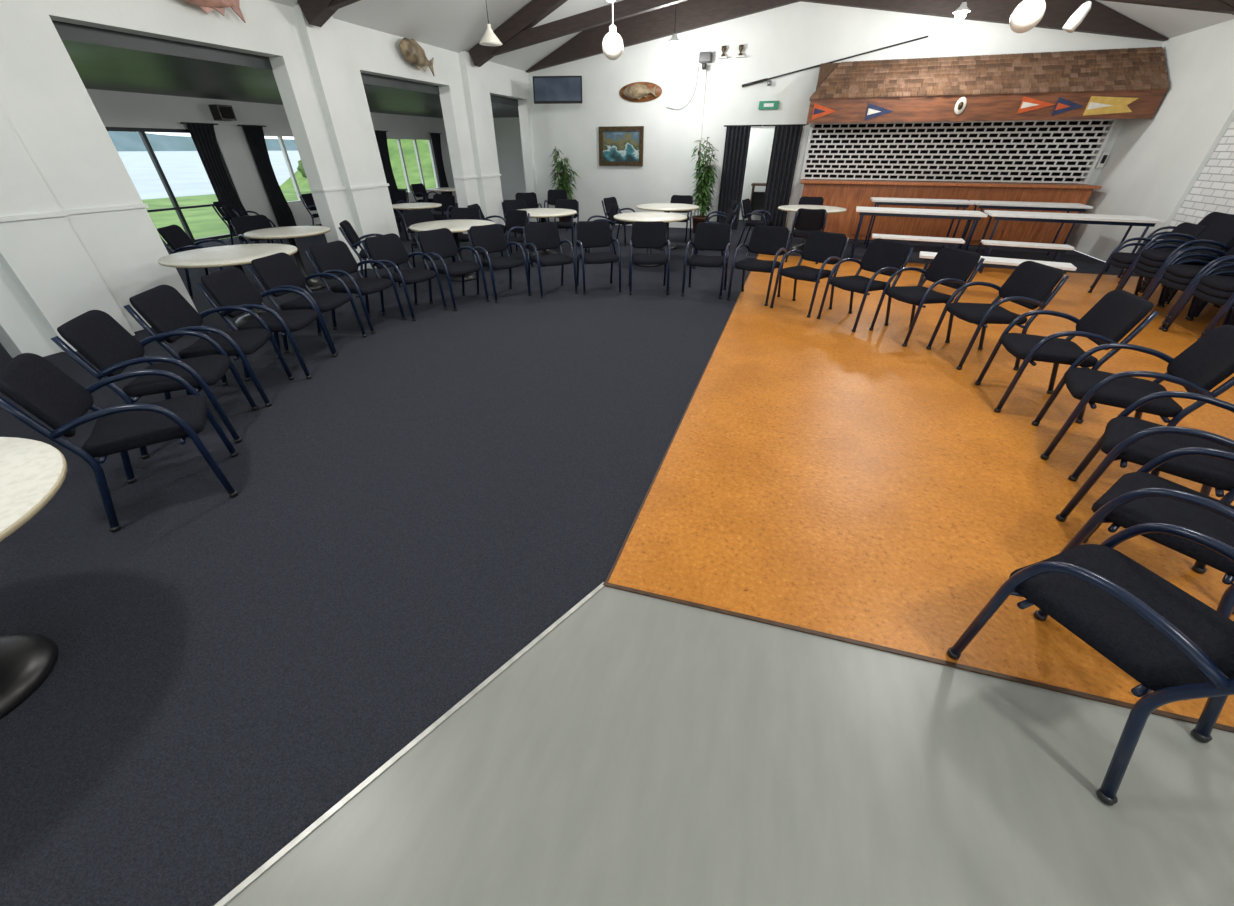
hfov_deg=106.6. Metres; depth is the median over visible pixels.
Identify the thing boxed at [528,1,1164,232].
wall
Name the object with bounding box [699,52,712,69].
box
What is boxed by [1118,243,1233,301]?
armchair
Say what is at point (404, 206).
round pedestal table
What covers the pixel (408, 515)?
floor
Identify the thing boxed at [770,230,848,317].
armchair
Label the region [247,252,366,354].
armchair
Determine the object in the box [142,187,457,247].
lawn
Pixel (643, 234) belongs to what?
armchair
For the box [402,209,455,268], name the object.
armchair
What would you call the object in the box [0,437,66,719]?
round pedestal table
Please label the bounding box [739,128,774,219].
door
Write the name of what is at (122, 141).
sky
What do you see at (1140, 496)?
armchair
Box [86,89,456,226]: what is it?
wall
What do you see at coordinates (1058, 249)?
seat
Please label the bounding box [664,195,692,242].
armchair
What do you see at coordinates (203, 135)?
window curtain
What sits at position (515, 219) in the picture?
armchair
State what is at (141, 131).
window
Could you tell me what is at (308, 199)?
armchair
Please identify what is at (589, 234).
armchair
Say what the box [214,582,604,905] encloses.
trim
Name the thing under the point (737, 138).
door curtain
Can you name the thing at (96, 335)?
armchair
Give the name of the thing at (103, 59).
ceiling
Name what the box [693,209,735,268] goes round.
armchair
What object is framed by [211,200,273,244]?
armchair
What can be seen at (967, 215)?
trestle table
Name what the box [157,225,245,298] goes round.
armchair
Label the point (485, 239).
armchair
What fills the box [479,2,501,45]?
pendant lamp
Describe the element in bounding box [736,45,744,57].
shelf
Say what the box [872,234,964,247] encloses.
seat
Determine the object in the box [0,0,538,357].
wall
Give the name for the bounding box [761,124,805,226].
door curtain
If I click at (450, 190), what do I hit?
round pedestal table
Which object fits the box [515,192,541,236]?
armchair
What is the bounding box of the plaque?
[619,82,661,101]
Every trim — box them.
[0,174,500,221]
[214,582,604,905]
[603,582,1233,732]
[605,254,758,581]
[751,125,774,127]
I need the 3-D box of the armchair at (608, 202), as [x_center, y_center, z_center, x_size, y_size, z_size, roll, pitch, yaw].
[0.056,-4.737,9.399,0.599,0.832,0.542,18,37,25]
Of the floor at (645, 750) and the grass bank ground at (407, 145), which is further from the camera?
the grass bank ground at (407, 145)
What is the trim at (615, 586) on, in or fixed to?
on the floor at (408, 515)
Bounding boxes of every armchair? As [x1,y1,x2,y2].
[0,353,238,531]
[51,310,258,458]
[123,285,293,406]
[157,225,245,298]
[195,267,336,380]
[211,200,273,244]
[221,205,283,243]
[230,215,288,277]
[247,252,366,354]
[299,193,318,236]
[306,240,405,333]
[339,220,401,286]
[361,233,447,320]
[390,190,408,231]
[395,209,408,240]
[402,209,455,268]
[404,192,428,235]
[410,183,443,214]
[415,228,489,310]
[433,194,460,233]
[451,207,486,261]
[467,204,512,257]
[467,224,530,302]
[488,209,533,267]
[501,199,538,251]
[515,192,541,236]
[523,222,577,297]
[544,189,568,230]
[546,199,578,249]
[575,220,621,294]
[585,204,619,254]
[602,197,634,245]
[628,221,670,294]
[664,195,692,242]
[681,222,731,298]
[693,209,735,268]
[701,200,737,251]
[727,225,790,305]
[736,199,771,247]
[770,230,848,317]
[785,208,826,263]
[791,196,823,243]
[817,238,912,331]
[869,247,984,346]
[926,261,1068,369]
[947,523,1233,805]
[974,289,1158,423]
[1031,325,1233,475]
[1055,391,1233,573]
[1059,447,1233,618]
[1088,243,1165,305]
[1090,222,1207,290]
[1117,216,1233,297]
[1117,239,1233,296]
[1118,236,1165,291]
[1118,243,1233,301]
[1119,246,1233,318]
[1120,231,1170,286]
[1122,212,1233,281]
[1140,279,1215,306]
[1143,247,1233,317]
[1144,253,1233,323]
[1145,259,1233,329]
[1162,270,1233,335]
[1165,263,1233,339]
[1165,289,1220,307]
[1168,257,1233,333]
[1194,302,1207,316]
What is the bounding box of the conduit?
[694,64,707,215]
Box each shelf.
[719,46,726,58]
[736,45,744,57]
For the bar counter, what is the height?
1.079 m
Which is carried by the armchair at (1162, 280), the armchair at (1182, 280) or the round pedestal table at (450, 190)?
the armchair at (1182, 280)
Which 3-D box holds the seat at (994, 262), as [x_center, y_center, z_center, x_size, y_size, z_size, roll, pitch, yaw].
[4.874,-2.329,6.090,1.650,0.450,0.320,17,37,24]
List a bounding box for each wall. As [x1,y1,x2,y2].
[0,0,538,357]
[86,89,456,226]
[493,117,525,200]
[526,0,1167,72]
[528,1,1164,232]
[804,121,1107,183]
[1066,19,1233,261]
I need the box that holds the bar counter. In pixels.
[800,179,1101,245]
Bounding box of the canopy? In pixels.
[806,47,1168,124]
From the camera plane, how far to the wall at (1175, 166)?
6.99 m
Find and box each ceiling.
[52,20,518,117]
[268,0,1233,70]
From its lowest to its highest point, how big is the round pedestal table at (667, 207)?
0.736 m
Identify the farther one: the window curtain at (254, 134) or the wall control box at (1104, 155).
the window curtain at (254, 134)
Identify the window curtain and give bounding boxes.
[180,122,247,236]
[238,124,296,226]
[374,130,397,193]
[430,133,448,193]
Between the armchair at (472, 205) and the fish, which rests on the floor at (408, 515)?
the armchair at (472, 205)
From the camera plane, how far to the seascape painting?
10.93 m
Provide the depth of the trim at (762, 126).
9.89 m
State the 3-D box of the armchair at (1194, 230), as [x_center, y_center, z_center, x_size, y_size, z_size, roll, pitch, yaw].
[6.650,-2.416,5.761,0.599,0.832,0.542,10,35,15]
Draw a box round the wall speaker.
[208,104,236,120]
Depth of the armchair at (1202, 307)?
5.34 m
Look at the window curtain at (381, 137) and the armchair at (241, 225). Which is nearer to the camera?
the armchair at (241, 225)
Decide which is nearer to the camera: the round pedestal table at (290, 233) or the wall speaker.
the round pedestal table at (290, 233)
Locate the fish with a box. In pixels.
[400,38,433,75]
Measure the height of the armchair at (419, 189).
0.832 m
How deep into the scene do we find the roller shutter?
9.05 m
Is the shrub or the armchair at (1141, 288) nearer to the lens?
the armchair at (1141, 288)
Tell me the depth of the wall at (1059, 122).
11.10 m
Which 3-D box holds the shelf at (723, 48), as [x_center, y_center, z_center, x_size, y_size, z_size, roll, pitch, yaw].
[2.181,-8.210,9.424,0.160,0.190,0.137,11,35,16]
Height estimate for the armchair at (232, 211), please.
0.832 m
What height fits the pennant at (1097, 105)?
0.260 m
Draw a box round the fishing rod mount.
[742,36,927,86]
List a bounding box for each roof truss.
[297,0,359,26]
[469,0,1233,66]
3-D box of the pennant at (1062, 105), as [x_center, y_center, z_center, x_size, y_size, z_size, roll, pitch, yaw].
[7.590,-5.819,7.722,0.390,0.260,0.010,11,35,16]
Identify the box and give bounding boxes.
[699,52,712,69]
[1095,152,1109,167]
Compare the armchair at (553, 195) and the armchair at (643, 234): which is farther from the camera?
the armchair at (553, 195)
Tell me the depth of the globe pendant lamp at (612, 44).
6.31 m
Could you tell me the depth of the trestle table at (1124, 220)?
6.97 m
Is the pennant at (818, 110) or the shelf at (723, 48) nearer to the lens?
the pennant at (818, 110)
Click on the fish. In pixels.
(411, 50)
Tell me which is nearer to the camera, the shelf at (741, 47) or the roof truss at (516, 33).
the roof truss at (516, 33)
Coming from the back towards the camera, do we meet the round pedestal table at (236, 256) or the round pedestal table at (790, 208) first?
the round pedestal table at (790, 208)
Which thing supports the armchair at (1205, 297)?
on the floor at (408, 515)
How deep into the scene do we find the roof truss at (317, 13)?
5.76 m
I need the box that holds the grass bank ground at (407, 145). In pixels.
[280,139,435,188]
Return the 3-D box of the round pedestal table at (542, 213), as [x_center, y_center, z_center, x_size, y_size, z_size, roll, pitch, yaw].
[-1.302,-3.900,8.220,1.200,0.736,1.200,11,35,16]
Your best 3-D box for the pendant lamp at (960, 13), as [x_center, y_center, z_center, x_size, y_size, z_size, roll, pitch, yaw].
[5.328,-7.269,6.817,0.240,1.287,0.240,11,35,16]
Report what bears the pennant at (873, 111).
attached to the canopy
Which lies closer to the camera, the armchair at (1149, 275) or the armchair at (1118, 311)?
the armchair at (1118, 311)
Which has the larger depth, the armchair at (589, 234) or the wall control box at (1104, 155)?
the wall control box at (1104, 155)
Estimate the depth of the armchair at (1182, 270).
4.91 m
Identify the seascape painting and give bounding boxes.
[599,126,643,165]
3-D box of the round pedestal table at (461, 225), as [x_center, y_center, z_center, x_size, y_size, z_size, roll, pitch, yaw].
[-2.363,-2.992,6.848,1.200,0.736,1.200,11,35,16]
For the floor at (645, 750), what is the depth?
1.43 m
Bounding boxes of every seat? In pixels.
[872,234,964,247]
[917,251,1076,302]
[978,240,1074,272]
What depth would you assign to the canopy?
8.05 m
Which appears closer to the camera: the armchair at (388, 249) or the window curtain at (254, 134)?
the armchair at (388, 249)
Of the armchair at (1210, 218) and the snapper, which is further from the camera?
the armchair at (1210, 218)
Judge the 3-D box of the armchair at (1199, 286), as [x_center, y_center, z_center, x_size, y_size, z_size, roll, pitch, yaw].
[6.096,-1.540,4.438,0.599,0.832,0.542,10,35,15]
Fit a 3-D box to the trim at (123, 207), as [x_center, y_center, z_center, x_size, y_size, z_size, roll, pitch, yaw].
[-4.107,-4.084,7.081,0.342,0.035,8.722,11,35,16]
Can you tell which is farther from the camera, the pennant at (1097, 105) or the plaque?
the plaque
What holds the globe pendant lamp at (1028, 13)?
hanging from the ceiling at (457, 26)
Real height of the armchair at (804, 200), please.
0.832 m
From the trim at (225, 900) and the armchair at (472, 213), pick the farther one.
the armchair at (472, 213)
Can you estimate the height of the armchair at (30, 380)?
0.832 m
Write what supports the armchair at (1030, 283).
on the floor at (408, 515)
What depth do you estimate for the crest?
8.12 m
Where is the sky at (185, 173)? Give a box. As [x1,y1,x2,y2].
[117,151,300,199]
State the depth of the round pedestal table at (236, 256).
4.77 m
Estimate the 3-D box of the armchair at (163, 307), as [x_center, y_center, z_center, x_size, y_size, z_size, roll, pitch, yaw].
[-3.010,-0.810,3.466,0.599,0.832,0.542,-7,34,-11]
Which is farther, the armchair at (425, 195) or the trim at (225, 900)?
the armchair at (425, 195)
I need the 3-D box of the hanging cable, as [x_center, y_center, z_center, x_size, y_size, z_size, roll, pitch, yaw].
[1.415,-7.912,9.982,0.659,0.726,0.025,11,35,16]
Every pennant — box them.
[811,103,834,119]
[865,103,892,119]
[1017,97,1054,113]
[1051,97,1081,115]
[1083,96,1137,115]
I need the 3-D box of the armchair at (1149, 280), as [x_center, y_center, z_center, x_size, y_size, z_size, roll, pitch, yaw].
[7.339,-2.350,5.774,0.599,0.832,0.542,11,35,16]
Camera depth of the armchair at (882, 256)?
4.93 m
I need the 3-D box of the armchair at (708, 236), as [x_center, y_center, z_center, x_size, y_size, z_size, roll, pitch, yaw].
[1.208,-2.569,6.123,0.542,0.832,0.599,10,35,15]
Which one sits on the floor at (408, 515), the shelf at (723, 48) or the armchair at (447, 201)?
the armchair at (447, 201)
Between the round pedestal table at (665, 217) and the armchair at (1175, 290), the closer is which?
the armchair at (1175, 290)
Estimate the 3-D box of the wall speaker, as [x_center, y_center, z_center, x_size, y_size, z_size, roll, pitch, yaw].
[-8.202,-7.084,9.580,0.252,0.260,0.320,11,35,16]
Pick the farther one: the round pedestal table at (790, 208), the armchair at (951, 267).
the round pedestal table at (790, 208)
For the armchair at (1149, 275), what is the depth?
5.44 m
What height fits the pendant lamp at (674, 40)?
1.600 m
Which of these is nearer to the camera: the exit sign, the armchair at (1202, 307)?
the armchair at (1202, 307)
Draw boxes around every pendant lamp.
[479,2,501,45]
[602,2,623,59]
[668,11,680,48]
[953,1,969,20]
[1010,0,1045,32]
[1062,0,1091,32]
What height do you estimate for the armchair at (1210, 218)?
0.832 m
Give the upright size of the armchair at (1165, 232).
0.832 m
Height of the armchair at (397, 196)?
0.832 m
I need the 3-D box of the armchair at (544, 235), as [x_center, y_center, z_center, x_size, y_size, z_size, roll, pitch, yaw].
[-0.908,-2.607,6.180,0.542,0.832,0.599,-17,37,-24]
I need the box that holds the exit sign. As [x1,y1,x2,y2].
[758,101,778,109]
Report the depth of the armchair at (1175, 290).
5.76 m
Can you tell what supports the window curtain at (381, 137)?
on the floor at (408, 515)
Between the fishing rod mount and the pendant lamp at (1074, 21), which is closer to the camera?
the pendant lamp at (1074, 21)
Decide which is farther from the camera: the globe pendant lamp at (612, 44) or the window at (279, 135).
the window at (279, 135)
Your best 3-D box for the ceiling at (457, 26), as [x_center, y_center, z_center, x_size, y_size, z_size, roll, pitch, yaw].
[0.809,-4.665,1.967,12.400,2.866,16.900,11,35,16]
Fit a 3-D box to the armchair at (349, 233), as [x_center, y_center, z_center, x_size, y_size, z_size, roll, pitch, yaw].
[-3.454,-2.818,6.498,0.599,0.832,0.542,-11,35,-16]
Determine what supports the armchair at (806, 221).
on the floor at (408, 515)
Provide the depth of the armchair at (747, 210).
8.99 m
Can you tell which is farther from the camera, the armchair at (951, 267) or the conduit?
the conduit
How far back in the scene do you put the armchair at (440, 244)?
5.64 m
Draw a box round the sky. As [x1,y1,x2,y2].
[107,131,297,150]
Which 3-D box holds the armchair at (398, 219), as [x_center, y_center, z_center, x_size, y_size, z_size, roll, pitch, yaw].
[-4.844,-4.846,9.564,0.599,0.832,0.542,18,37,25]
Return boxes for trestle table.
[851,206,987,257]
[864,197,974,247]
[960,200,1092,254]
[976,210,1164,277]
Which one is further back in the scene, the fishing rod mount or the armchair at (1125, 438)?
the fishing rod mount
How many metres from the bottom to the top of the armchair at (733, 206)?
0.832 m
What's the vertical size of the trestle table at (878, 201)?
0.850 m
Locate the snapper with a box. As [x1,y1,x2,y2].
[183,0,245,22]
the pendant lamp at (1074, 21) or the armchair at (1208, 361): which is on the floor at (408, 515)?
the armchair at (1208, 361)
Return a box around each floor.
[0,203,1233,905]
[225,586,1233,905]
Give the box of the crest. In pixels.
[954,97,966,114]
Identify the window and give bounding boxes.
[105,127,238,246]
[264,133,304,204]
[387,136,438,194]
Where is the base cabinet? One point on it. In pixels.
(757, 198)
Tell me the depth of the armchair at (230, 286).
3.81 m
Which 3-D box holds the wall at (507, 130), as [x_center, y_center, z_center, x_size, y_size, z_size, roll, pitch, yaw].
[-3.264,-9.995,15.734,5.250,2.600,0.150,11,35,16]
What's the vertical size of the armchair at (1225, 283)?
0.832 m
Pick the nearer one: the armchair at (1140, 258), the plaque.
the armchair at (1140, 258)
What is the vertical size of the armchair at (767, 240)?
0.832 m
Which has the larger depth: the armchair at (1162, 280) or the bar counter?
the bar counter
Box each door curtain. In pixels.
[716,125,761,229]
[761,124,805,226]
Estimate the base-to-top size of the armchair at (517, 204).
0.832 m
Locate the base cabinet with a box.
[747,183,765,221]
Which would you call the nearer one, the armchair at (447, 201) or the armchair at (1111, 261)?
the armchair at (1111, 261)
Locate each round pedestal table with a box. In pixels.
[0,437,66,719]
[158,243,297,327]
[244,226,330,291]
[392,203,441,247]
[409,219,495,281]
[427,187,455,219]
[518,208,576,255]
[614,212,686,266]
[636,203,698,249]
[778,205,846,251]
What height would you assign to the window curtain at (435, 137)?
2.061 m
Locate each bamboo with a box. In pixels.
[548,146,579,221]
[689,137,718,232]
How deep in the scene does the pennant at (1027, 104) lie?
7.84 m
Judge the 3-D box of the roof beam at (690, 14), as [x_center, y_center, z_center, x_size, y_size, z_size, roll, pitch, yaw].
[3.486,-8.943,8.513,11.800,2.557,0.270,11,35,16]
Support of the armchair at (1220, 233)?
on the armchair at (1140, 258)
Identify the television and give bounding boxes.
[533,76,582,103]
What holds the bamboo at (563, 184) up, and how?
on the floor at (408, 515)
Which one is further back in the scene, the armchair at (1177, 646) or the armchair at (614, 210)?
the armchair at (614, 210)
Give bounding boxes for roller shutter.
[801,119,1117,183]
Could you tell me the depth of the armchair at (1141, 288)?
6.32 m
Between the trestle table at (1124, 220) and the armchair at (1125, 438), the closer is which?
the armchair at (1125, 438)
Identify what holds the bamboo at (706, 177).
on the floor at (408, 515)
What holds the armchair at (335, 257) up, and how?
on the floor at (408, 515)
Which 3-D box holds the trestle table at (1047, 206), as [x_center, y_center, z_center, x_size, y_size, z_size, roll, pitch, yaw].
[7.250,-4.052,8.347,1.650,0.850,0.600,13,36,18]
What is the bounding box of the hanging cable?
[667,66,698,108]
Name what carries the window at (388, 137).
in the wall at (114, 108)
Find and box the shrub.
[297,160,306,177]
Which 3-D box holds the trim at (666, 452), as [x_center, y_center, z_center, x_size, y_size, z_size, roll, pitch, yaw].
[1.299,-1.565,5.346,0.012,0.009,8.290,11,35,16]

